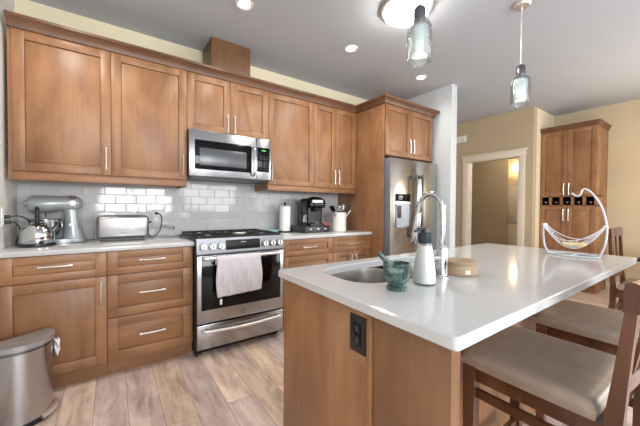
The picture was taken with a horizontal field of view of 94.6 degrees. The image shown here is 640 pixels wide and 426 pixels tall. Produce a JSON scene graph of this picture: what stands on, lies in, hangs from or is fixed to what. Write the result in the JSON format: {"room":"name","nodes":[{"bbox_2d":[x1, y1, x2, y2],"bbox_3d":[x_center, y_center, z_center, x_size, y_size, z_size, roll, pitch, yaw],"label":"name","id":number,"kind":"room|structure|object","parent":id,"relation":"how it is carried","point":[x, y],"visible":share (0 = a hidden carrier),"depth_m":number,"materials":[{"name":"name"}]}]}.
{"room":"kitchen","nodes":[
{"label":"kitchen","id":0,"kind":"room"},
{"bbox_2d":[0,0,17,248],"bbox_3d":[-0.530,-0.176,-0.357,0.100,2.740,6.200,0,1,-35],"label":"wall","id":1,"kind":"structure","parent":0,"point":[8,187],"depth_m":1.97,"materials":[{"name":"paint"}]},
{"bbox_2d":[1,208,5,226],"bbox_3d":[-2.057,0.028,1.921,0.008,0.120,0.075,0,1,-35],"label":"wall outlet","id":2,"kind":"object","parent":1,"relation":"attached to","point":[2,209],"visible":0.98,"depth_m":1.90,"materials":[{"name":"white plastic"}]},
{"bbox_2d":[15,0,367,235],"bbox_3d":[-0.636,-0.244,3.413,4.250,2.740,0.100,0,1,-35],"label":"wall","id":3,"kind":"structure","parent":0,"point":[25,7],"depth_m":2.65,"materials":[{"name":"beige paint"}]},
{"bbox_2d":[7,26,186,188],"bbox_3d":[-1.685,-0.729,2.367,1.090,1.000,0.391,0,1,-35],"label":"upper cabinet","id":4,"kind":"object","parent":3,"relation":"attached to","point":[74,108],"depth_m":2.18,"materials":[{"name":"brown wood"}]},
{"bbox_2d":[3,9,439,117],"bbox_3d":[-0.266,-1.260,2.873,4.000,0.076,0.573,0,1,-35],"label":"crown molding","id":5,"kind":"structure","parent":4,"relation":"attached to","point":[12,19],"depth_m":2.50,"materials":[{"name":"brown wood"}]},
{"bbox_2d":[17,180,337,238],"bbox_3d":[-1.012,-0.087,3.087,3.057,0.602,0.008,0,1,-35],"label":"tile backsplash","id":6,"kind":"structure","parent":3,"relation":"attached to","point":[237,211],"depth_m":2.86,"materials":[{"name":"white tile"}]},
{"bbox_2d":[152,210,160,221],"bbox_3d":[-1.513,0.030,2.732,0.070,0.115,0.007,0,1,-35],"label":"wall outlet","id":7,"kind":"object","parent":6,"relation":"attached to","point":[155,218],"visible":0.97,"depth_m":2.73,"materials":[{"name":"white plastic"}]},
{"bbox_2d":[17,181,337,242],"bbox_3d":[-1.014,-0.051,3.090,3.057,0.531,0.002,0,1,-35],"label":"backsplash grout","id":8,"kind":"structure","parent":3,"relation":"attached to","point":[44,181],"depth_m":2.73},
{"bbox_2d":[187,71,267,139],"bbox_3d":[-0.924,-0.981,2.894,0.760,0.504,0.391,0,1,-35],"label":"upper cabinet","id":9,"kind":"object","parent":3,"relation":"attached to","point":[213,104],"visible":0.85,"depth_m":2.74,"materials":[{"name":"brown wood"}]},
{"bbox_2d":[203,36,249,75],"bbox_3d":[-0.926,-1.421,2.919,0.370,0.370,0.326,0,1,-35],"label":"duct cover","id":10,"kind":"object","parent":9,"relation":"on","point":[218,53],"visible":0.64,"depth_m":2.78,"materials":[{"name":"brown wood"}]},
{"bbox_2d":[187,128,270,183],"bbox_3d":[-0.902,-0.516,2.866,0.756,0.412,0.463,0,1,-35],"label":"microwave","id":11,"kind":"object","parent":9,"relation":"attached to","point":[211,156],"visible":0.98,"depth_m":2.69,"materials":[{"name":"silver metal"}]},
{"bbox_2d":[255,91,313,186],"bbox_3d":[-0.385,-0.765,3.276,0.557,0.943,0.391,0,1,-35],"label":"upper cabinet","id":12,"kind":"object","parent":3,"relation":"attached to","point":[290,119],"visible":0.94,"depth_m":3.15,"materials":[{"name":"brown wood"}]},
{"bbox_2d":[314,103,355,188],"bbox_3d":[0.100,-0.768,3.616,0.623,0.943,0.391,0,1,-35],"label":"upper cabinet","id":13,"kind":"object","parent":3,"relation":"attached to","point":[334,128],"visible":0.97,"depth_m":3.47,"materials":[{"name":"brown wood"}]},
{"bbox_2d":[255,185,354,193],"bbox_3d":[-0.143,-0.267,3.479,1.182,0.057,0.337,0,1,-35],"label":"rail","id":14,"kind":"object","parent":13,"relation":"attached to","point":[262,187],"visible":1,"depth_m":3.25,"materials":[{"name":"brown wood"}]},
{"bbox_2d":[384,103,432,161],"bbox_3d":[0.871,-0.950,3.855,0.866,0.576,0.837,0,1,-35],"label":"upper cabinet","id":15,"kind":"object","parent":3,"relation":"attached to","point":[408,133],"visible":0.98,"depth_m":3.51,"materials":[{"name":"brown wood"}]},
{"bbox_2d":[34,289,632,425],"bbox_3d":[2.402,1.188,3.313,9.100,0.080,9.000,0,1,-35],"label":"floor","id":16,"kind":"structure","parent":0,"point":[242,383],"depth_m":1.90,"materials":[{"name":"brown wood"}]},
{"bbox_2d":[0,328,57,425],"bbox_3d":[-1.630,0.925,1.630,0.200,0.452,0.318,1,1,25],"label":"trash can","id":17,"kind":"object","parent":16,"relation":"on","point":[27,398],"visible":1,"depth_m":1.58,"materials":[{"name":"silver metal"}]},
{"bbox_2d":[53,337,59,356],"bbox_3d":[-1.581,0.803,1.774,0.094,0.119,0.030,1,1,39],"label":"trash bag","id":18,"kind":"object","parent":17,"relation":"in","point":[56,345],"visible":0.99,"depth_m":1.75,"materials":[{"name":"white plastic"}]},
{"bbox_2d":[0,252,107,388],"bbox_3d":[-1.854,0.700,2.113,0.545,0.882,0.666,0,1,-35],"label":"base cabinet","id":19,"kind":"object","parent":16,"relation":"on","point":[66,294],"visible":0.84,"depth_m":1.91,"materials":[{"name":"brown wood"}]},
{"bbox_2d":[0,235,193,257],"bbox_3d":[-1.627,0.241,2.272,1.110,0.032,0.638,0,1,-35],"label":"countertop","id":20,"kind":"structure","parent":19,"relation":"on","point":[90,245],"depth_m":2.07,"materials":[{"name":"white stone"}]},
{"bbox_2d":[4,220,19,245],"bbox_3d":[-2.057,0.137,1.990,0.071,0.180,0.132,0,1,-35],"label":"power cord","id":21,"kind":"object","parent":20,"relation":"on","point":[5,221],"visible":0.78,"depth_m":1.94,"materials":[{"name":"black plastic"}]},
{"bbox_2d":[17,206,57,247],"bbox_3d":[-1.942,0.091,2.036,0.208,0.271,0.200,0,1,-35],"label":"electric kettle","id":22,"kind":"object","parent":20,"relation":"on","point":[37,233],"visible":1,"depth_m":1.98,"materials":[{"name":"silver metal"}]},
{"bbox_2d":[4,215,29,222],"bbox_3d":[-2.028,0.119,2.030,0.080,0.216,0.227,1,1,16],"label":"power cord","id":23,"kind":"object","parent":22,"relation":"attached to","point":[5,216],"visible":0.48,"depth_m":1.94,"materials":[{"name":"black plastic"}]},
{"bbox_2d":[25,195,86,243],"bbox_3d":[-1.984,0.043,2.232,0.345,0.358,0.200,0,1,-35],"label":"stand mixer","id":24,"kind":"object","parent":20,"relation":"on","point":[70,205],"visible":0.8,"depth_m":2.21,"materials":[{"name":"silver metal"}]},
{"bbox_2d":[28,219,62,235],"bbox_3d":[-2.032,0.117,2.200,0.199,0.144,0.186,0,1,-35],"label":"mixing bowl","id":25,"kind":"object","parent":24,"relation":"on","point":[52,222],"depth_m":2.18,"materials":[{"name":"silver metal"}]},
{"bbox_2d":[97,215,151,240],"bbox_3d":[-1.616,0.120,2.454,0.378,0.201,0.152,0,1,-35],"label":"toaster","id":26,"kind":"object","parent":20,"relation":"on","point":[109,227],"visible":0.99,"depth_m":2.38,"materials":[{"name":"silver metal"}]},
{"bbox_2d":[101,237,143,240],"bbox_3d":[-1.628,0.209,2.448,0.290,0.016,0.134,0,1,-35],"label":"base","id":27,"kind":"object","parent":26,"relation":"on","point":[102,238],"depth_m":2.37,"materials":[{"name":"metal"}]},
{"bbox_2d":[149,212,161,236],"bbox_3d":[-1.503,0.103,2.661,0.080,0.224,0.136,1,1,24],"label":"power cord","id":28,"kind":"object","parent":20,"relation":"on","point":[156,213],"visible":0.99,"depth_m":2.70,"materials":[{"name":"black plastic"}]},
{"bbox_2d":[162,224,174,228],"bbox_3d":[-1.396,0.124,2.718,0.105,0.056,0.014,0,1,-29],"label":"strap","id":29,"kind":"object","parent":28,"relation":"hanging from","point":[163,225],"visible":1,"depth_m":2.71,"materials":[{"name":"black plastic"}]},
{"bbox_2d":[107,246,192,374],"bbox_3d":[-1.402,0.697,2.429,0.555,0.882,0.666,0,1,-35],"label":"base cabinet","id":30,"kind":"object","parent":16,"relation":"on","point":[150,291],"visible":0.98,"depth_m":2.18,"materials":[{"name":"brown wood"}]},
{"bbox_2d":[180,229,283,356],"bbox_3d":[-0.822,0.658,2.761,0.764,0.957,0.757,0,1,-35],"label":"gas range","id":31,"kind":"object","parent":16,"relation":"on","point":[241,317],"visible":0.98,"depth_m":2.49,"materials":[{"name":"silver metal"}]},
{"bbox_2d":[180,232,274,242],"bbox_3d":[-0.850,0.219,2.798,0.764,0.023,0.650,0,1,-35],"label":"cooktop","id":32,"kind":"object","parent":31,"relation":"in","point":[185,235],"depth_m":2.60,"materials":[{"name":"black metal"}]},
{"bbox_2d":[215,252,261,304],"bbox_3d":[-0.658,0.526,2.417,0.385,0.379,0.053,0,1,-35],"label":"tea towel","id":33,"kind":"object","parent":31,"relation":"hanging from","point":[237,273],"visible":1,"depth_m":2.39,"materials":[{"name":"white fabric"}]},
{"bbox_2d":[281,237,332,329],"bbox_3d":[-0.288,0.691,3.209,0.613,0.882,0.666,0,1,-35],"label":"base cabinet","id":34,"kind":"object","parent":16,"relation":"on","point":[311,251],"visible":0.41,"depth_m":2.95,"materials":[{"name":"brown wood"}]},
{"bbox_2d":[279,229,371,239],"bbox_3d":[-0.061,0.231,3.368,1.181,0.032,0.638,0,1,-35],"label":"countertop","id":35,"kind":"structure","parent":34,"relation":"on","point":[290,235],"depth_m":3.15,"materials":[{"name":"white stone"}]},
{"bbox_2d":[261,229,280,231],"bbox_3d":[-0.539,0.197,3.234,0.220,0.034,0.220,0,1,-35],"label":"dish","id":36,"kind":"object","parent":35,"relation":"on","point":[273,230],"visible":0.44,"depth_m":3.24,"materials":[{"name":"teal ceramic"}]},
{"bbox_2d":[290,225,329,232],"bbox_3d":[-0.116,0.178,3.378,0.380,0.071,0.290,-1,1,-43],"label":"pod drawer","id":37,"kind":"object","parent":35,"relation":"on","point":[294,228],"visible":0.94,"depth_m":3.25,"materials":[{"name":"black plastic"}]},
{"bbox_2d":[298,197,325,225],"bbox_3d":[-0.098,-0.023,3.408,0.283,0.326,0.230,0,1,-19],"label":"coffee maker","id":38,"kind":"object","parent":35,"relation":"on","point":[309,209],"visible":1,"depth_m":3.33,"materials":[{"name":"black plastic"}]},
{"bbox_2d":[332,212,345,230],"bbox_3d":[0.229,0.102,3.557,0.178,0.222,0.178,0,1,-35],"label":"utensil crock","id":39,"kind":"object","parent":35,"relation":"on","point":[338,222],"visible":0.96,"depth_m":3.48,"materials":[{"name":"white ceramic"}]},
{"bbox_3d":[-0.395,0.047,3.314,0.154,0.332,0.154,0,1,-35],"label":"paper towel holder","id":40,"kind":"object","parent":35,"relation":"on","visible":0},
{"bbox_2d":[279,206,289,230],"bbox_3d":[-0.395,0.062,3.314,0.122,0.273,0.122,0,1,-35],"label":"paper towel roll","id":41,"kind":"object","parent":40,"relation":"on","point":[284,211],"visible":0.95,"depth_m":3.26,"materials":[{"name":"white paper"}]},
{"bbox_2d":[332,235,370,262],"bbox_3d":[0.195,0.688,3.547,0.561,0.882,0.666,0,1,-35],"label":"base cabinet","id":42,"kind":"object","parent":16,"relation":"on","point":[345,248],"visible":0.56,"depth_m":3.29,"materials":[{"name":"brown wood"}]},
{"bbox_2d":[338,103,384,257],"bbox_3d":[0.480,-0.054,3.646,0.020,2.366,0.804,0,1,-35],"label":"panel","id":43,"kind":"object","parent":16,"relation":"on","point":[367,203],"visible":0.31,"depth_m":3.47,"materials":[{"name":"brown wood"}]},
{"bbox_2d":[283,266,535,425],"bbox_3d":[0.727,0.728,1.488,1.652,0.882,0.831,0,1,-35],"label":"kitchen island","id":44,"kind":"object","parent":16,"relation":"on","point":[404,378],"visible":0.39,"depth_m":0.95,"materials":[{"name":"brown wood"}]},
{"bbox_2d":[350,312,365,356],"bbox_3d":[0.116,0.375,0.916,0.009,0.116,0.070,0,1,-35],"label":"island outlet","id":45,"kind":"object","parent":44,"relation":"attached to","point":[357,323],"visible":1,"depth_m":0.91,"materials":[{"name":"black plastic"}]},
{"bbox_2d":[279,243,636,351],"bbox_3d":[0.821,0.270,1.507,1.880,0.032,0.837,0,1,-35],"label":"island countertop","id":46,"kind":"structure","parent":44,"relation":"on","point":[511,284],"depth_m":1.02,"materials":[{"name":"white stone"}]},
{"bbox_2d":[331,262,435,282],"bbox_3d":[0.372,0.378,1.391,0.790,0.182,0.406,0,1,-35],"label":"sink","id":47,"kind":"object","parent":46,"relation":"in","point":[365,275],"visible":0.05,"depth_m":1.50,"materials":[{"name":"metal"}]},
{"bbox_2d":[331,268,412,282],"bbox_3d":[0.222,0.378,1.286,0.423,0.182,0.406,0,1,-35],"label":"basin","id":48,"kind":"object","parent":47,"relation":"in","point":[365,275],"depth_m":1.49,"materials":[{"name":"silver metal"}]},
{"bbox_2d":[383,260,410,291],"bbox_3d":[0.260,0.214,1.002,0.093,0.091,0.093,0,1,-35],"label":"mortar","id":49,"kind":"object","parent":46,"relation":"on","point":[397,275],"visible":0.99,"depth_m":0.97,"materials":[{"name":"green stone"}]},
{"bbox_2d":[377,251,393,264],"bbox_3d":[0.235,0.174,0.997,0.088,0.094,0.030,0,1,-14],"label":"pestle","id":50,"kind":"object","parent":49,"relation":"in","point":[380,254],"visible":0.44,"depth_m":0.99,"materials":[{"name":"green stone"}]},
{"bbox_2d":[413,227,435,285],"bbox_3d":[0.384,0.155,1.081,0.082,0.206,0.082,0,1,-35],"label":"soap bottle","id":51,"kind":"object","parent":46,"relation":"on","point":[424,270],"visible":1,"depth_m":1.06,"materials":[{"name":"white glass"}]},
{"bbox_2d":[410,191,448,278],"bbox_3d":[0.435,0.084,1.216,0.092,0.346,0.176,0,1,-35],"label":"kitchen faucet","id":52,"kind":"object","parent":46,"relation":"on","point":[441,259],"visible":0.9,"depth_m":1.17,"materials":[{"name":"silver metal"}]},
{"bbox_2d":[448,257,477,276],"bbox_3d":[0.595,0.228,1.256,0.133,0.058,0.133,0,1,-35],"label":"round box","id":53,"kind":"object","parent":46,"relation":"on","point":[463,267],"visible":0.84,"depth_m":1.20,"materials":[{"name":"brown wood"}]},
{"bbox_2d":[542,188,608,258],"bbox_3d":[1.506,0.054,1.758,0.186,0.400,0.306,0,1,-35],"label":"fruit basket","id":54,"kind":"object","parent":46,"relation":"on","point":[545,225],"visible":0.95,"depth_m":1.71,"materials":[{"name":"white metal"}]},
{"bbox_2d":[562,242,574,246],"bbox_3d":[1.480,0.187,1.758,0.059,0.028,0.027,1,1,41],"label":"fruit","id":55,"kind":"object","parent":54,"relation":"in","point":[566,243],"visible":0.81,"depth_m":1.75,"materials":[{"name":"yellow food"}]},
{"bbox_2d":[575,242,585,247],"bbox_3d":[1.511,0.186,1.721,0.028,0.030,0.062,0,1,-15],"label":"fruit","id":56,"kind":"object","parent":54,"relation":"in","point":[576,244],"visible":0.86,"depth_m":1.71,"materials":[{"name":"yellow food"}]},
{"bbox_2d":[383,157,436,255],"bbox_3d":[0.895,0.252,3.832,0.863,1.752,0.927,0,1,-35],"label":"refrigerator","id":57,"kind":"object","parent":16,"relation":"on","point":[406,181],"visible":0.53,"depth_m":3.39,"materials":[{"name":"silver metal"}]},
{"bbox_2d":[507,186,517,245],"bbox_3d":[4.397,0.271,6.105,0.720,1.640,0.760,0,1,-35],"label":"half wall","id":58,"kind":"structure","parent":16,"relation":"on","point":[512,190],"depth_m":6.12,"materials":[{"name":"beige paint"}]},
{"bbox_2d":[460,280,639,425],"bbox_3d":[0.862,0.675,1.070,0.460,1.005,0.500,0,1,-35],"label":"bar stool","id":59,"kind":"object","parent":16,"relation":"on","point":[570,383],"visible":1,"depth_m":0.98,"materials":[{"name":"beige leather"}]},
{"bbox_2d":[539,118,611,293],"bbox_3d":[3.854,-0.080,4.495,0.591,2.432,0.692,0,1,-35],"label":"pantry cabinet","id":60,"kind":"object","parent":16,"relation":"on","point":[574,156],"visible":0.85,"depth_m":4.31,"materials":[{"name":"brown wood"}]},
{"bbox_2d":[533,300,639,420],"bbox_3d":[1.435,0.672,1.472,0.460,1.005,0.500,0,1,-35],"label":"bar stool","id":61,"kind":"object","parent":16,"relation":"on","point":[588,325],"visible":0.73,"depth_m":1.45,"materials":[{"name":"brown wood"}]},
{"bbox_2d":[608,227,638,310],"bbox_3d":[3.042,0.657,2.760,0.460,1.010,0.500,0,1,-35],"label":"dining chair","id":62,"kind":"object","parent":16,"relation":"on","point":[615,292],"visible":0.59,"depth_m":2.81,"materials":[{"name":"brown wood"}]},
{"bbox_2d":[29,0,639,123],"bbox_3d":[2.420,-1.632,3.263,9.100,0.080,9.000,0,1,-35],"label":"ceiling","id":63,"kind":"structure","parent":0,"point":[578,55],"depth_m":2.74,"materials":[{"name":"paint"}]},
{"bbox_2d":[235,0,252,10],"bbox_3d":[-0.576,-1.588,2.253,0.132,0.009,0.132,0,1,-35],"label":"recessed light","id":64,"kind":"object","parent":63,"relation":"in","point":[246,5],"visible":1,"depth_m":2.25,"materials":[{"name":"white plastic"}]},
{"bbox_2d":[344,45,357,52],"bbox_3d":[0.302,-1.593,2.868,0.132,0.009,0.132,0,1,-35],"label":"recessed light","id":65,"kind":"object","parent":63,"relation":"in","point":[349,48],"visible":1,"depth_m":2.86,"materials":[{"name":"white plastic"}]},
{"bbox_2d":[381,0,432,27],"bbox_3d":[0.666,-1.537,2.282,0.390,0.096,0.390,0,1,-35],"label":"ceiling light","id":66,"kind":"object","parent":63,"relation":"attached to","point":[397,13],"visible":0.77,"depth_m":2.22,"materials":[{"name":"white glass"}]},
{"bbox_2d":[406,0,432,66],"bbox_3d":[0.545,-1.207,1.612,0.134,0.755,0.134,0,1,-35],"label":"pendant lamp","id":67,"kind":"object","parent":63,"relation":"hanging from","point":[420,20],"visible":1,"depth_m":1.58,"materials":[{"name":"clear glass"}]},
{"bbox_2d":[413,4,425,27],"bbox_3d":[0.544,-1.080,1.614,0.064,0.110,0.064,0,1,-35],"label":"socket","id":68,"kind":"object","parent":67,"relation":"attached to","point":[420,10],"depth_m":1.59,"materials":[{"name":"silver metal"}]},
{"bbox_2d":[415,75,426,79],"bbox_3d":[1.193,-1.598,3.491,0.132,0.009,0.132,0,1,-35],"label":"recessed light","id":69,"kind":"object","parent":63,"relation":"in","point":[420,77],"visible":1,"depth_m":3.49,"materials":[{"name":"white plastic"}]},
{"bbox_2d":[510,0,531,107],"bbox_3d":[1.525,-1.202,2.243,0.134,0.755,0.134,0,1,-35],"label":"pendant lamp","id":70,"kind":"object","parent":63,"relation":"hanging from","point":[521,5],"visible":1,"depth_m":2.23,"materials":[{"name":"clear glass"}]},
{"bbox_2d":[516,64,525,79],"bbox_3d":[1.524,-1.074,2.245,0.064,0.110,0.064,0,1,-35],"label":"socket","id":71,"kind":"object","parent":70,"relation":"attached to","point":[520,69],"depth_m":2.22,"materials":[{"name":"silver metal"}]},
{"bbox_2d":[407,84,456,249],"bbox_3d":[1.379,-0.244,4.134,0.120,2.740,1.030,0,1,-35],"label":"wall","id":72,"kind":"structure","parent":0,"point":[443,99],"depth_m":3.73,"materials":[{"name":"paint"}]},
{"bbox_2d":[471,159,508,244],"bbox_3d":[3.059,-0.290,7.332,0.040,2.740,2.915,0,1,-35],"label":"wall","id":73,"kind":"structure","parent":0,"point":[489,220],"depth_m":6.40,"materials":[{"name":"beige paint"}]},
{"bbox_2d":[508,158,517,186],"bbox_3d":[4.170,-0.287,7.576,0.100,2.740,3.790,0,1,-35],"label":"wall","id":74,"kind":"structure","parent":0,"point":[512,175],"depth_m":6.96,"materials":[{"name":"beige paint"}]},
{"bbox_2d":[512,164,517,171],"bbox_3d":[4.526,-1.041,6.825,0.169,0.170,0.140,0,1,-35],"label":"wall sconce","id":75,"kind":"object","parent":74,"relation":"attached to","point":[515,166],"visible":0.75,"depth_m":6.78,"materials":[{"name":"white glass"}]},
{"bbox_2d":[535,108,553,247],"bbox_3d":[3.618,-0.241,4.816,0.810,2.740,0.100,0,1,-35],"label":"wall","id":76,"kind":"structure","parent":0,"point":[544,119],"depth_m":4.60,"materials":[{"name":"beige paint"}]},
{"bbox_2d":[455,106,536,247],"bbox_3d":[2.151,-0.274,6.102,0.120,2.740,3.890,0,1,-35],"label":"wall","id":77,"kind":"structure","parent":76,"relation":"in","point":[517,129],"depth_m":4.78,"materials":[{"name":"beige paint"}]},
{"bbox_2d":[457,135,465,143],"bbox_3d":[2.543,-1.331,5.379,0.054,0.115,0.225,0,1,-35],"label":"door chime","id":78,"kind":"object","parent":77,"relation":"attached to","point":[461,139],"visible":0.56,"depth_m":5.32,"materials":[{"name":"white plastic"}]},
{"bbox_2d":[461,148,527,246],"bbox_3d":[2.910,0.056,4.992,0.161,2.130,1.040,0,1,-35],"label":"door frame","id":79,"kind":"structure","parent":77,"relation":"attached to","point":[467,161],"depth_m":5.00,"materials":[{"name":"beige paint"}]},
{"bbox_2d":[554,99,639,288],"bbox_3d":[5.345,-0.197,2.968,0.100,2.740,4.910,0,1,-35],"label":"wall","id":80,"kind":"structure","parent":0,"point":[623,177],"depth_m":4.27,"materials":[{"name":"paint"}]},
{"bbox_2d":[606,281,619,289],"bbox_3d":[5.483,1.114,2.682,0.015,0.130,4.235,0,1,-35],"label":"baseboard","id":81,"kind":"structure","parent":80,"relation":"attached to","point":[607,282],"depth_m":4.38,"materials":[{"name":"beige paint"}]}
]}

